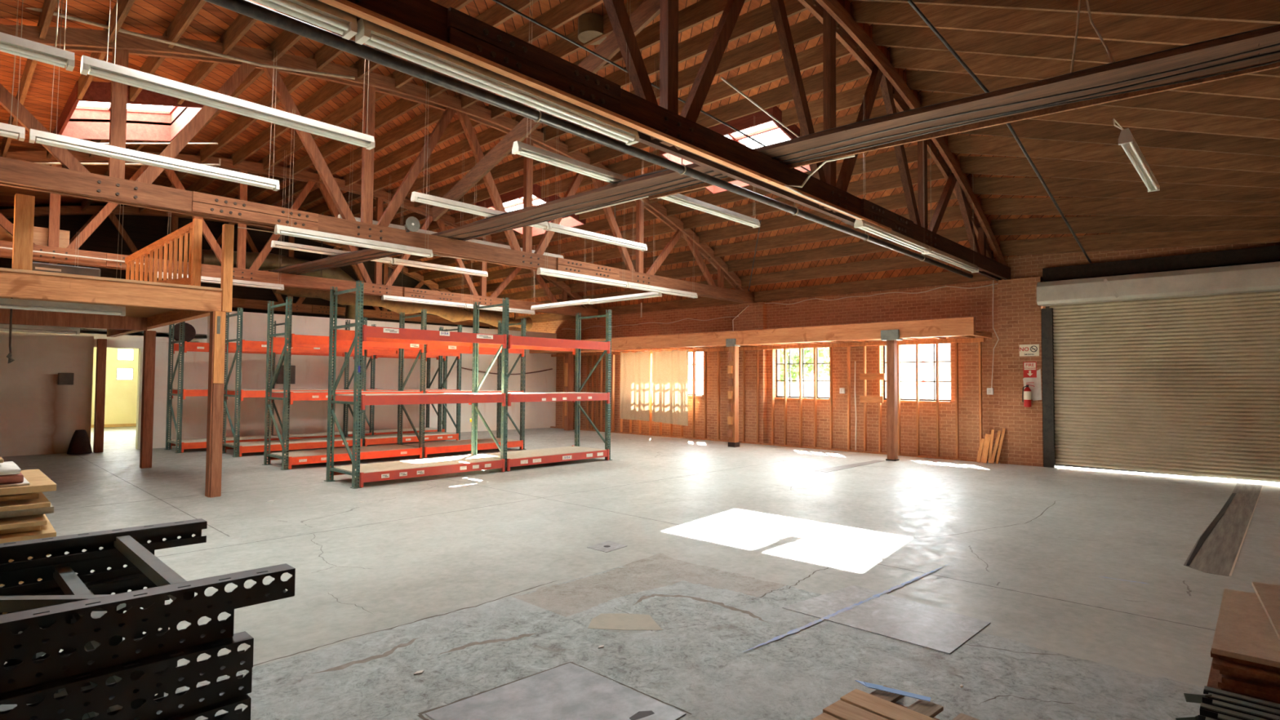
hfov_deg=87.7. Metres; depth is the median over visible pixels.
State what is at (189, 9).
joist
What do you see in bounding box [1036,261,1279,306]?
hood
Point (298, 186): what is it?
joist
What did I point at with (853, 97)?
joist
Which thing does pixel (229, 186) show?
joist
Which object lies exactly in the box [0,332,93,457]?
wall
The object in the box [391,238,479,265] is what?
joist
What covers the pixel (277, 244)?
strip light
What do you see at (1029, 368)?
sign
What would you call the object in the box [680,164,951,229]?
joist
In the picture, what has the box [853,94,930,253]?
strip light
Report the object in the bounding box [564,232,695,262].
joist
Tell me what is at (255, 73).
joist
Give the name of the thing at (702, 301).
joist
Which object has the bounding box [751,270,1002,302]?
joist
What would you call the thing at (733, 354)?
timber post
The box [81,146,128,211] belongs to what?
joist
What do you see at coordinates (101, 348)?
timber post
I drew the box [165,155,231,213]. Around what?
joist
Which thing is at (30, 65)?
joist
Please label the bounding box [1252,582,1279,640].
sheet
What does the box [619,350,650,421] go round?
curtain
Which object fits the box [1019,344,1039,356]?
no smoking sign
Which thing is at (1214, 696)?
crossbar
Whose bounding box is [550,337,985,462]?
wall
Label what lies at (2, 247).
strip light
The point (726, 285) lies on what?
joist
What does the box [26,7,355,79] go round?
conduit
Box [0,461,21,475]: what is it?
sheet
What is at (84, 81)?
joist
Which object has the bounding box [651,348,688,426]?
curtain
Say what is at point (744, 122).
skylight
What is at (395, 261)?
strip light
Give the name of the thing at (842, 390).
outlet box
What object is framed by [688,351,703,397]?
window
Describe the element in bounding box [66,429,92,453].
sack
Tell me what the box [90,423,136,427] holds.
baseboard
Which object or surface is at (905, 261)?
joist
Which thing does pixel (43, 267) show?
equipment case
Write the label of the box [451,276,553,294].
joist
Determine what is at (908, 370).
building
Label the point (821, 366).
tree
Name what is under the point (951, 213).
joist
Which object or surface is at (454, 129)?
joist
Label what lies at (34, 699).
frame
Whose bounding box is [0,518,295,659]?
frame
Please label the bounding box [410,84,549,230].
strip light
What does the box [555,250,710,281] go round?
joist
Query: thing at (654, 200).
joist
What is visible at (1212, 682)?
sheet
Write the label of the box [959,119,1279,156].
joist
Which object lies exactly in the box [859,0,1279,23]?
joist
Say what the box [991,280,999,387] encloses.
power cable
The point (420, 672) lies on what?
scrap
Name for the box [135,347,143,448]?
door frame
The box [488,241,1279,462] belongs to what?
wall
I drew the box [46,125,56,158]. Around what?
joist
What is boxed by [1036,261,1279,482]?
door
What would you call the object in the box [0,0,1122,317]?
ceiling
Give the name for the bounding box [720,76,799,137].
rod
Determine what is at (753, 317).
brick pillar
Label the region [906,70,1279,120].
joist
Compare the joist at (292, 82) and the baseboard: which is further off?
the baseboard
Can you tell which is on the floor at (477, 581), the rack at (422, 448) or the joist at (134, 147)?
the rack at (422, 448)
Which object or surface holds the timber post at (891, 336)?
on the floor at (477, 581)
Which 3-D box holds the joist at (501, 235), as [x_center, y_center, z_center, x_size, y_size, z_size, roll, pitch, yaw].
[-3.862,-3.654,19.207,1.520,0.280,0.048,-1,-3,43]
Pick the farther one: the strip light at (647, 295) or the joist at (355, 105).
the strip light at (647, 295)
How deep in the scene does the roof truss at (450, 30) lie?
6.76 m
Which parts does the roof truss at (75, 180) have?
web post, splice plate, splice plate, web post, web post, splice plate, web post, web post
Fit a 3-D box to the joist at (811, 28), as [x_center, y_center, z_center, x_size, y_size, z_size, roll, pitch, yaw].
[0.354,-4.503,11.037,6.290,0.280,0.048,-1,-3,43]
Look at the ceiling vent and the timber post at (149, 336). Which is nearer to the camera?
the ceiling vent
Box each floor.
[1,426,1279,719]
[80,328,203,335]
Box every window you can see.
[115,368,133,380]
[116,348,133,360]
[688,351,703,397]
[774,347,829,399]
[883,343,951,403]
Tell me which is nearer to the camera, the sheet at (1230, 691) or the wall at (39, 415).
the sheet at (1230, 691)
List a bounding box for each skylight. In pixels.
[56,80,204,142]
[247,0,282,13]
[475,183,586,236]
[659,106,822,194]
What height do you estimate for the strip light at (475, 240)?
1.850 m
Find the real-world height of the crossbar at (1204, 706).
0.050 m
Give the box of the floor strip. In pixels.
[813,460,884,472]
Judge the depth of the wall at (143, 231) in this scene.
19.42 m
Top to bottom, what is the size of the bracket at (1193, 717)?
0.057 m
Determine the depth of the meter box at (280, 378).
17.86 m
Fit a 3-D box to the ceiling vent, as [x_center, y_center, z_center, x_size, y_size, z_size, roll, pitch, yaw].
[-0.675,-4.665,9.402,0.400,0.250,0.400,-1,-3,43]
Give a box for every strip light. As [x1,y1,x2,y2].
[0,0,25,141]
[0,0,75,71]
[0,204,125,315]
[0,236,79,334]
[28,0,279,191]
[80,0,374,150]
[157,215,284,290]
[249,0,357,39]
[271,155,392,263]
[274,109,432,257]
[337,116,464,234]
[355,0,639,145]
[381,256,466,307]
[391,202,488,276]
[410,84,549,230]
[465,267,534,315]
[466,160,564,258]
[511,0,656,183]
[530,281,591,310]
[536,191,628,287]
[545,130,647,251]
[588,219,662,304]
[625,208,697,298]
[657,115,759,227]
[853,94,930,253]
[923,164,978,272]
[1113,118,1159,191]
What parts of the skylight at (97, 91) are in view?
glazing frame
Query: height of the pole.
3.400 m
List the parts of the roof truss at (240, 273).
web post, splice plate, web post, web post, splice plate, web post, web post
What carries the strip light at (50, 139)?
hanging from the ceiling at (153, 17)
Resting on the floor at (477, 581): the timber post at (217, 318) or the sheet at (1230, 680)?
the timber post at (217, 318)
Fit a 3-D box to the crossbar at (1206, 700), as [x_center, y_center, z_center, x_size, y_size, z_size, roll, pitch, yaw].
[2.466,1.261,2.074,1.100,0.050,0.050,-1,-3,43]
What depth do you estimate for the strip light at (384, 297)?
17.93 m
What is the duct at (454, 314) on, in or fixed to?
hanging from the ceiling at (153, 17)
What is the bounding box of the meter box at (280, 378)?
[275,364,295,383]
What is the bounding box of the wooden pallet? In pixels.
[811,684,979,719]
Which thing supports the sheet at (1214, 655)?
on the sheet at (1218, 664)
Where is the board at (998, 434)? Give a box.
[991,431,1001,463]
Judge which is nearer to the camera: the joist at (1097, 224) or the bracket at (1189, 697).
the bracket at (1189, 697)
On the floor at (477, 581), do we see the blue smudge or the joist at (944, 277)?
the blue smudge
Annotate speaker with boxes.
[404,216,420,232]
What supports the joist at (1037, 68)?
attached to the ceiling at (153, 17)
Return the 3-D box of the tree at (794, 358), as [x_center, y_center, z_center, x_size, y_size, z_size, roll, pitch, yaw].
[5.855,0.408,27.443,3.514,4.514,3.461,-1,-3,43]
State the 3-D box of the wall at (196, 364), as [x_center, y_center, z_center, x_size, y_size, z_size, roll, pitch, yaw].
[-11.869,0.842,16.247,0.816,2.560,2.403,-1,-3,43]
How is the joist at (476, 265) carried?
attached to the ceiling at (153, 17)
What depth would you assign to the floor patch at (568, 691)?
3.42 m
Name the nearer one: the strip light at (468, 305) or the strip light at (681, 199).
the strip light at (681, 199)
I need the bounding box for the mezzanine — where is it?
[0,193,234,337]
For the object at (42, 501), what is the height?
0.030 m
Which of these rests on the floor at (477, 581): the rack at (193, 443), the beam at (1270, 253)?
the rack at (193, 443)
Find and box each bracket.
[1175,715,1198,719]
[1183,692,1211,703]
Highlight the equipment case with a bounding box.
[31,262,100,276]
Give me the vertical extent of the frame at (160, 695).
0.090 m
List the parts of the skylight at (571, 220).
glazing frame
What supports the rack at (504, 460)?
on the floor at (477, 581)
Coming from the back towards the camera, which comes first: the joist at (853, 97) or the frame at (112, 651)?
the joist at (853, 97)
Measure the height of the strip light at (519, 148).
1.950 m
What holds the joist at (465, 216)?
attached to the ceiling at (153, 17)
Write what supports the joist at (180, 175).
attached to the ceiling at (153, 17)
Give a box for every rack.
[164,318,447,453]
[222,307,462,457]
[262,296,525,470]
[324,280,612,488]
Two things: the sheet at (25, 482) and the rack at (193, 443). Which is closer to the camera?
the sheet at (25, 482)
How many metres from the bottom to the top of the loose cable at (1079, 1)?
0.926 m
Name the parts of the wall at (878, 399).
sole plate, plate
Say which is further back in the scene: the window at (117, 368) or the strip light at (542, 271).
the window at (117, 368)
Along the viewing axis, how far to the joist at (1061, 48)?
8.18 m
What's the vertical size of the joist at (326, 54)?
0.280 m
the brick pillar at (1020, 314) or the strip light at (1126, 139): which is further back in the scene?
the brick pillar at (1020, 314)
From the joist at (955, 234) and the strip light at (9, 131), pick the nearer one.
the strip light at (9, 131)
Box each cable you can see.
[456,366,552,374]
[492,0,848,193]
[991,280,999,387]
[1070,0,1114,72]
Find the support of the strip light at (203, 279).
hanging from the roof truss at (240, 273)
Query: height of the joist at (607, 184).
0.280 m
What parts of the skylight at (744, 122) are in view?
glazing frame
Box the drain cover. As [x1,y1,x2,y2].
[586,540,626,552]
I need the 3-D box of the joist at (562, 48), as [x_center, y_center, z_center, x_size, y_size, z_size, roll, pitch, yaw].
[-0.910,-4.652,9.698,6.290,0.280,0.048,-1,-3,43]
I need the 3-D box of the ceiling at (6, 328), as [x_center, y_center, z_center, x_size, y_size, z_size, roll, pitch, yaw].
[-13.596,-0.521,21.537,8.900,0.180,18.550,-1,-3,43]
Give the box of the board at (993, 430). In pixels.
[987,429,994,463]
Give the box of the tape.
[855,680,930,701]
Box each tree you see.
[779,347,824,395]
[790,347,829,380]
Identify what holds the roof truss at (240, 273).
attached to the ceiling at (153, 17)
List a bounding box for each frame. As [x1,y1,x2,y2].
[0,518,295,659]
[0,550,234,693]
[0,573,253,719]
[0,595,252,719]
[1,662,177,717]
[4,625,251,719]
[53,689,70,719]
[82,692,164,719]
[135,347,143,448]
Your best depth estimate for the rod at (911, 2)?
7.53 m
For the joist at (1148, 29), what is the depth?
7.38 m
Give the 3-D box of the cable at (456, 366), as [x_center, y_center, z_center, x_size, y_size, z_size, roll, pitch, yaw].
[-4.544,0.380,22.832,3.810,0.256,0.031,2,-3,-44]
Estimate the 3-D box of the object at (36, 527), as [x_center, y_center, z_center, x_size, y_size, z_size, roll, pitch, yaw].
[-4.816,1.125,4.461,1.100,0.030,1.100,-1,-3,43]
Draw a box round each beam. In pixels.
[269,23,1279,275]
[431,0,660,221]
[528,316,975,353]
[541,329,991,354]
[1042,244,1279,281]
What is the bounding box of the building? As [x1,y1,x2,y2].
[688,351,951,399]
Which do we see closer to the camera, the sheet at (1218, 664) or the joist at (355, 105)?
the sheet at (1218, 664)
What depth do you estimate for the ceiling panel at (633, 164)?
14.04 m
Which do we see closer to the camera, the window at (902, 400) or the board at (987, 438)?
the board at (987, 438)
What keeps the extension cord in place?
hanging from the mezzanine
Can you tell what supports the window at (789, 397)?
in the wall at (947, 302)
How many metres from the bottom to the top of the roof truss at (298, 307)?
2.839 m
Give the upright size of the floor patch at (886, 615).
0.005 m
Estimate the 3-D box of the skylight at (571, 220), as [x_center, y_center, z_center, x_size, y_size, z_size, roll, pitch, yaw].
[-2.869,-3.912,17.387,2.410,0.815,1.750,-1,-3,43]
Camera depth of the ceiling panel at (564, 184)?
15.61 m
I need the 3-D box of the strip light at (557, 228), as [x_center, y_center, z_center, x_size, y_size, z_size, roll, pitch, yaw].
[-0.726,-3.091,12.179,0.124,1.850,2.420,-1,-3,43]
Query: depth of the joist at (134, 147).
12.90 m
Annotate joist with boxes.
[0,19,39,157]
[39,0,57,39]
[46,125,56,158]
[77,24,106,99]
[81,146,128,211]
[88,139,105,158]
[106,0,135,43]
[128,140,147,151]
[129,30,166,102]
[138,151,199,212]
[164,45,270,148]
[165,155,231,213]
[166,0,205,48]
[177,37,221,104]
[200,54,314,163]
[209,159,262,196]
[221,13,257,54]
[231,63,355,166]
[234,164,291,200]
[257,170,318,205]
[262,73,392,170]
[270,17,315,62]
[280,176,343,208]
[291,84,426,175]
[304,191,360,214]
[314,33,355,70]
[319,94,458,180]
[327,190,391,217]
[340,205,433,245]
[343,106,488,186]
[355,0,473,79]
[357,214,453,250]
[359,198,410,220]
[373,117,515,191]
[391,128,541,197]
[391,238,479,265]
[392,0,538,88]
[407,242,507,272]
[413,141,564,207]
[422,261,502,280]
[426,0,603,97]
[437,266,531,288]
[445,153,586,212]
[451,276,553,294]
[453,211,481,223]
[458,0,644,108]
[479,296,582,314]
[488,0,751,119]
[488,284,568,300]
[489,230,520,241]
[493,308,595,326]
[507,204,663,248]
[515,0,816,123]
[533,218,679,254]
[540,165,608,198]
[541,16,839,142]
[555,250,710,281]
[560,183,608,198]
[564,38,859,153]
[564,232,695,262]
[568,263,724,293]
[578,200,645,220]
[582,278,737,304]
[587,60,870,164]
[596,297,743,315]
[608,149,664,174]
[630,167,667,177]
[648,187,706,203]
[664,144,938,216]
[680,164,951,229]
[696,185,956,243]
[711,204,973,257]
[725,226,977,271]
[738,247,993,286]
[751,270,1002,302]
[782,84,895,127]
[800,104,910,137]
[853,0,1278,45]
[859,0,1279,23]
[871,24,1279,77]
[889,47,1279,100]
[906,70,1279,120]
[921,92,1279,139]
[947,134,1279,173]
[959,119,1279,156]
[960,155,1279,188]
[970,177,1279,202]
[991,215,1279,235]
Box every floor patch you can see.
[417,662,692,719]
[782,585,990,653]
[1183,483,1263,576]
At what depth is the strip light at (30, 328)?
11.60 m
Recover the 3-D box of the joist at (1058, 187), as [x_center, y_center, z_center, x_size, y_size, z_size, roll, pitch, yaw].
[8.423,-2.669,10.451,6.030,1.647,0.048,-1,-3,43]
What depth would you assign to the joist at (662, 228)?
18.27 m
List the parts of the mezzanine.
post, ceiling panel, hand rail, rail, corner post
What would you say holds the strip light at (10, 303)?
hanging from the mezzanine
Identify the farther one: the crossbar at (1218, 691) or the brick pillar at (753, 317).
the brick pillar at (753, 317)
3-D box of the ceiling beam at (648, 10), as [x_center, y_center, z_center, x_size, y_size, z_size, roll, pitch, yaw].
[-1.515,-3.159,8.979,0.050,1.534,5.982,2,-3,-41]
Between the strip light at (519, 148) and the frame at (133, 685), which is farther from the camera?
the strip light at (519, 148)
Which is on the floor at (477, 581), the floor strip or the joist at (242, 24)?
the floor strip
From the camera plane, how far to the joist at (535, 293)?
23.36 m
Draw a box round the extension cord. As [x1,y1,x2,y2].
[6,297,14,363]
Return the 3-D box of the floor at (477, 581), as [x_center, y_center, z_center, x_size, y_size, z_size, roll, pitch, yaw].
[-5.825,2.186,14.034,32.600,0.202,19.350,-1,-3,43]
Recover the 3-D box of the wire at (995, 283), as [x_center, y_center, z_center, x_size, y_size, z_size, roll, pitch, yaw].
[5.693,-1.571,16.007,6.400,0.116,0.019,-1,-3,43]
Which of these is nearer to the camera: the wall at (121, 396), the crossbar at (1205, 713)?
the crossbar at (1205, 713)
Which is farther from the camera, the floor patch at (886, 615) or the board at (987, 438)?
the board at (987, 438)
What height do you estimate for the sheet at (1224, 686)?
0.020 m
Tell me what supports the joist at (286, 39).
attached to the ceiling at (153, 17)
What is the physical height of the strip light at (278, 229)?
1.850 m
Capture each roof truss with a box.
[0,24,756,303]
[0,150,599,319]
[0,205,495,328]
[318,0,1010,280]
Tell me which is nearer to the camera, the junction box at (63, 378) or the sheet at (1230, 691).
the sheet at (1230, 691)
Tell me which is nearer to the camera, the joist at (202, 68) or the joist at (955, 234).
the joist at (202, 68)
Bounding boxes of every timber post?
[93,338,106,452]
[139,330,155,468]
[204,311,226,497]
[564,354,573,430]
[725,338,740,447]
[880,329,902,461]
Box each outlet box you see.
[839,387,844,393]
[986,387,993,394]
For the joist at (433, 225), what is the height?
0.280 m
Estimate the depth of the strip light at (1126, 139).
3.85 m
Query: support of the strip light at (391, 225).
hanging from the ceiling at (153, 17)
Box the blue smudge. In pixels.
[1095,575,1149,584]
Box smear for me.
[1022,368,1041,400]
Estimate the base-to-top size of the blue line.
0.001 m
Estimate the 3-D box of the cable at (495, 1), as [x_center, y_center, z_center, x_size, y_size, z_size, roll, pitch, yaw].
[1.757,-2.499,8.205,0.019,0.392,9.801,-1,-3,43]
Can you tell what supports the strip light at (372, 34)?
hanging from the roof truss at (450, 30)
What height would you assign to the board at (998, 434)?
0.684 m
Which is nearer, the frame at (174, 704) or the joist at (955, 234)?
the frame at (174, 704)
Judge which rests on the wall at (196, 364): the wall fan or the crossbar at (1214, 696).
the wall fan
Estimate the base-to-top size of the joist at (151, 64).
0.280 m
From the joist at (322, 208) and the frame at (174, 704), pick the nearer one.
the frame at (174, 704)
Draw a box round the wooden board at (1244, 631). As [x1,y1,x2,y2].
[1211,588,1279,667]
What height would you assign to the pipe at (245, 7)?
0.359 m
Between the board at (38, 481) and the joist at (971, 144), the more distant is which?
the joist at (971, 144)
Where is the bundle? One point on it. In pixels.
(9, 478)
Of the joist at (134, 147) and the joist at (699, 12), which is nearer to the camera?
the joist at (699, 12)
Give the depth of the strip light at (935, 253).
11.37 m
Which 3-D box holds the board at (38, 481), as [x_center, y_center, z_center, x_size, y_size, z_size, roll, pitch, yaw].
[-4.738,0.860,4.502,1.100,0.045,1.100,-1,-3,43]
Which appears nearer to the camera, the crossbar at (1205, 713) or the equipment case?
the crossbar at (1205, 713)
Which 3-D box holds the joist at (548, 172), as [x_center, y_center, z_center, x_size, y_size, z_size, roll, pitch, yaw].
[-3.407,-4.178,16.262,6.240,0.280,0.048,-1,-3,43]
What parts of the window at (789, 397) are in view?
sill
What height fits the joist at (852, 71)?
0.280 m
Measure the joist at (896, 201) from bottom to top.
0.280 m
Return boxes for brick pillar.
[738,302,766,443]
[997,276,1043,466]
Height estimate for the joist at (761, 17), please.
0.280 m
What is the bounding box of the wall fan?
[171,322,195,342]
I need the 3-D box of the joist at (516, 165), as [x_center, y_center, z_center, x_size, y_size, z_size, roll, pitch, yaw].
[-3.828,-4.293,15.818,6.240,0.280,0.048,-1,-3,43]
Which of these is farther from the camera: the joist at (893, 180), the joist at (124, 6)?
the joist at (893, 180)
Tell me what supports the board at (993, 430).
on the floor at (477, 581)
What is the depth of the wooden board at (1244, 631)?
2.77 m
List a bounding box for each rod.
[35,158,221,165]
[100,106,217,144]
[237,226,471,260]
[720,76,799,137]
[748,220,760,291]
[907,0,1091,263]
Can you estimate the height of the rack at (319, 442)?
3.200 m
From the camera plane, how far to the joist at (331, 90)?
12.11 m
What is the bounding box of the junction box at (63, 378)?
[57,373,74,384]
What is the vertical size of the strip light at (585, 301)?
1.850 m
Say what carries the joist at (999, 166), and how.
attached to the ceiling at (153, 17)
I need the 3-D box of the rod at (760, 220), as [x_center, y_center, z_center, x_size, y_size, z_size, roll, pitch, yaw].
[2.760,-2.441,16.125,0.021,1.123,3.209,0,-2,5]
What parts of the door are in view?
guide rail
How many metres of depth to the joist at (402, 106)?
13.11 m
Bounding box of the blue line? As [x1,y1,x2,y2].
[742,564,946,652]
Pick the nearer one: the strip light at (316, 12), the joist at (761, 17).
the strip light at (316, 12)
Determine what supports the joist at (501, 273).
attached to the ceiling at (153, 17)
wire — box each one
[561,315,738,329]
[764,283,998,304]
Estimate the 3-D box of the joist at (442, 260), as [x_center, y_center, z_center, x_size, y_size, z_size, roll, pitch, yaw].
[-6.273,-3.374,22.314,6.140,0.280,0.048,-1,-3,43]
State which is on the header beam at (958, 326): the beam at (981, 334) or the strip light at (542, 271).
the beam at (981, 334)
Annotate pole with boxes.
[921,344,924,399]
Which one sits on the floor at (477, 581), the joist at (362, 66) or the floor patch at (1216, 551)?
the floor patch at (1216, 551)
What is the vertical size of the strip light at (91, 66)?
1.850 m
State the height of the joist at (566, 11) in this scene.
0.280 m
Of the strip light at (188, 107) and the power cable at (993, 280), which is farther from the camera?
the power cable at (993, 280)
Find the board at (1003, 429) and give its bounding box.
[995,428,1005,463]
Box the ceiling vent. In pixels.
[577,13,606,44]
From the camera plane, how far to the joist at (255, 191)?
17.36 m
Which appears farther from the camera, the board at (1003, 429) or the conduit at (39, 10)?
the board at (1003, 429)
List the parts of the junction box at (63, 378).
box door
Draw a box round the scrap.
[413,670,423,675]
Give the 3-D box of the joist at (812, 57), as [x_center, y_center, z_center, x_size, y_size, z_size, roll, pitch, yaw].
[0.776,-4.410,11.482,6.290,0.280,0.048,-1,-3,43]
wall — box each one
[0,203,488,328]
[0,316,207,342]
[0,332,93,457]
[91,346,138,424]
[93,338,208,448]
[206,315,209,342]
[222,311,556,436]
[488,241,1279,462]
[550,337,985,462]
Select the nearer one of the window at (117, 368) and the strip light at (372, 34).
the strip light at (372, 34)
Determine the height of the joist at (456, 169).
0.280 m
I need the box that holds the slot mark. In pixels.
[629,711,654,719]
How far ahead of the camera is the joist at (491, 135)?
14.51 m
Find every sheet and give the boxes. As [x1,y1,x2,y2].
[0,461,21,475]
[0,476,30,487]
[1206,658,1221,689]
[1210,649,1279,671]
[1212,657,1279,683]
[1217,671,1279,702]
[1219,670,1279,687]
[1221,688,1279,703]
[1222,674,1279,696]
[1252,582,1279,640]
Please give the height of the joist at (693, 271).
0.280 m
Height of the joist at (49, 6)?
0.280 m
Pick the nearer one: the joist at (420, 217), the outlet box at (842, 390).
the outlet box at (842, 390)
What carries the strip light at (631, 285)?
hanging from the ceiling at (153, 17)
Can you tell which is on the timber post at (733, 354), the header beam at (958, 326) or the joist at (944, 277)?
the header beam at (958, 326)
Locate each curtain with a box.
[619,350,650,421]
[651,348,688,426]
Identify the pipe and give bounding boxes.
[203,0,973,278]
[854,360,856,450]
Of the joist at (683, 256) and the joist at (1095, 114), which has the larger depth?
the joist at (683, 256)
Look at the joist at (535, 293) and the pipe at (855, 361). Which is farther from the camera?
the joist at (535, 293)
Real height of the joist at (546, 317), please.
0.280 m
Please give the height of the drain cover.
0.006 m
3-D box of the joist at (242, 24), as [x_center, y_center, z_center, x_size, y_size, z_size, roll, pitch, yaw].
[-5.106,-4.327,8.568,1.720,0.280,0.048,-1,-3,43]
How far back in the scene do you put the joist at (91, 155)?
12.44 m
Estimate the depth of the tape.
3.27 m
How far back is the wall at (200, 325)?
16.65 m
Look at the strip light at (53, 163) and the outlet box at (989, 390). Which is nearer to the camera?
the strip light at (53, 163)
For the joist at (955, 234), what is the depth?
15.65 m
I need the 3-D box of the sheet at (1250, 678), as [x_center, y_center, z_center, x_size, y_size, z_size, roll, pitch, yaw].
[2.966,1.208,2.618,1.000,0.020,1.050,-1,-3,43]
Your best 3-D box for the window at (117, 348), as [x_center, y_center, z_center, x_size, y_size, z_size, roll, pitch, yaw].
[-17.967,-0.191,23.273,0.055,0.420,0.480,-1,-3,43]
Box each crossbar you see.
[1198,714,1217,719]
[1200,702,1268,719]
[1200,708,1243,719]
[1202,696,1279,719]
[1203,685,1279,709]
[1203,691,1279,715]
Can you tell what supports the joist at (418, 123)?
attached to the ceiling at (153, 17)
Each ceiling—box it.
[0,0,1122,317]
[6,328,207,337]
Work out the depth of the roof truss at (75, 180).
10.04 m
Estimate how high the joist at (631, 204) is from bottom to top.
0.280 m
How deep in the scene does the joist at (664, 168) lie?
14.43 m
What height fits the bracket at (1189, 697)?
0.058 m
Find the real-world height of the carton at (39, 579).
0.030 m
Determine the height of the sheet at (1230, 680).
0.020 m
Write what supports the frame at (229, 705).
on the frame at (64, 692)
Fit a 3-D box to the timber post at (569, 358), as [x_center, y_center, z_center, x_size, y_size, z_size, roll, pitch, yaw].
[-2.441,1.104,22.834,0.200,2.600,0.270,-1,-3,43]
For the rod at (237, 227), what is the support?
attached to the ceiling at (153, 17)
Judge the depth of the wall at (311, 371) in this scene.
19.67 m
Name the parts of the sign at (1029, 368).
text panel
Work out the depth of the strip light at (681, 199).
10.08 m
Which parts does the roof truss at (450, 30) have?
splice plate, web post, web post, splice plate, web post, web post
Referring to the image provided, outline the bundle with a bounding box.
[0,472,23,484]
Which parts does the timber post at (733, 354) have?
post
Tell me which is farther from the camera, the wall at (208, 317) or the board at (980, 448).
the wall at (208, 317)
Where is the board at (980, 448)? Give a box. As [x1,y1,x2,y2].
[976,438,984,462]
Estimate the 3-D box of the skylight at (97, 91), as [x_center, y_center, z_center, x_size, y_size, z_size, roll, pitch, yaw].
[-8.592,-4.275,11.248,2.310,0.948,1.650,-1,-3,43]
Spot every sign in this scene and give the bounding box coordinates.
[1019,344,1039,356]
[1023,361,1036,377]
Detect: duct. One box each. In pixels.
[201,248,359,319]
[272,213,532,330]
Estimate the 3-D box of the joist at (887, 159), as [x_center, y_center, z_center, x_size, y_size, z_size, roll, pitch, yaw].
[2.880,-3.607,13.694,6.290,0.280,0.048,-1,-3,43]
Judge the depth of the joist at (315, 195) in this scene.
18.03 m
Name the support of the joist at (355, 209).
attached to the ceiling at (153, 17)
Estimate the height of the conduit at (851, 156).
0.316 m
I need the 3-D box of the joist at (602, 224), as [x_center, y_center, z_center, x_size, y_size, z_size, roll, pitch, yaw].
[-1.724,-3.490,18.030,6.240,0.280,0.048,-1,-3,43]
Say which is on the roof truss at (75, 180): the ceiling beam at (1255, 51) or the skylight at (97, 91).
the ceiling beam at (1255, 51)
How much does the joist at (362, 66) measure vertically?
0.280 m
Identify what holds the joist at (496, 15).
attached to the ceiling at (153, 17)
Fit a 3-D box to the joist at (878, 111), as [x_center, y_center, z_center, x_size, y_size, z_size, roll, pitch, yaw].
[3.611,-4.037,11.331,1.970,0.280,0.048,-1,-3,43]
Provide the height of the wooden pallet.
0.138 m
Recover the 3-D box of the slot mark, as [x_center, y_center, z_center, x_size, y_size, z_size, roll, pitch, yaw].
[0.003,1.756,3.301,0.136,0.001,0.061,2,-2,-33]
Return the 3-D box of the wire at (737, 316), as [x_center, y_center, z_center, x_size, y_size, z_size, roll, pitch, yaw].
[0.015,-1.157,21.345,7.800,0.116,0.019,-1,-3,43]
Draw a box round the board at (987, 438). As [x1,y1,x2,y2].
[981,433,991,462]
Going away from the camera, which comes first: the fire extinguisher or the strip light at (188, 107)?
the strip light at (188, 107)
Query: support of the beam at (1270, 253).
attached to the wall at (947, 302)
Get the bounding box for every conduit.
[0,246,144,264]
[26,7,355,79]
[783,155,861,219]
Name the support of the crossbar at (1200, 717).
on the crossbar
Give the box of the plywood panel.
[0,223,69,248]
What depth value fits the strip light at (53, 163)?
10.69 m
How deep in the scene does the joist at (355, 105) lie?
12.64 m
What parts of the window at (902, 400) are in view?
sill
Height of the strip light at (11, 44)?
1.850 m
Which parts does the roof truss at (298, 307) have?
web post, web post, splice plate, web post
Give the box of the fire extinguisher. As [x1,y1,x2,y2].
[1022,382,1035,407]
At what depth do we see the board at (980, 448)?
14.14 m

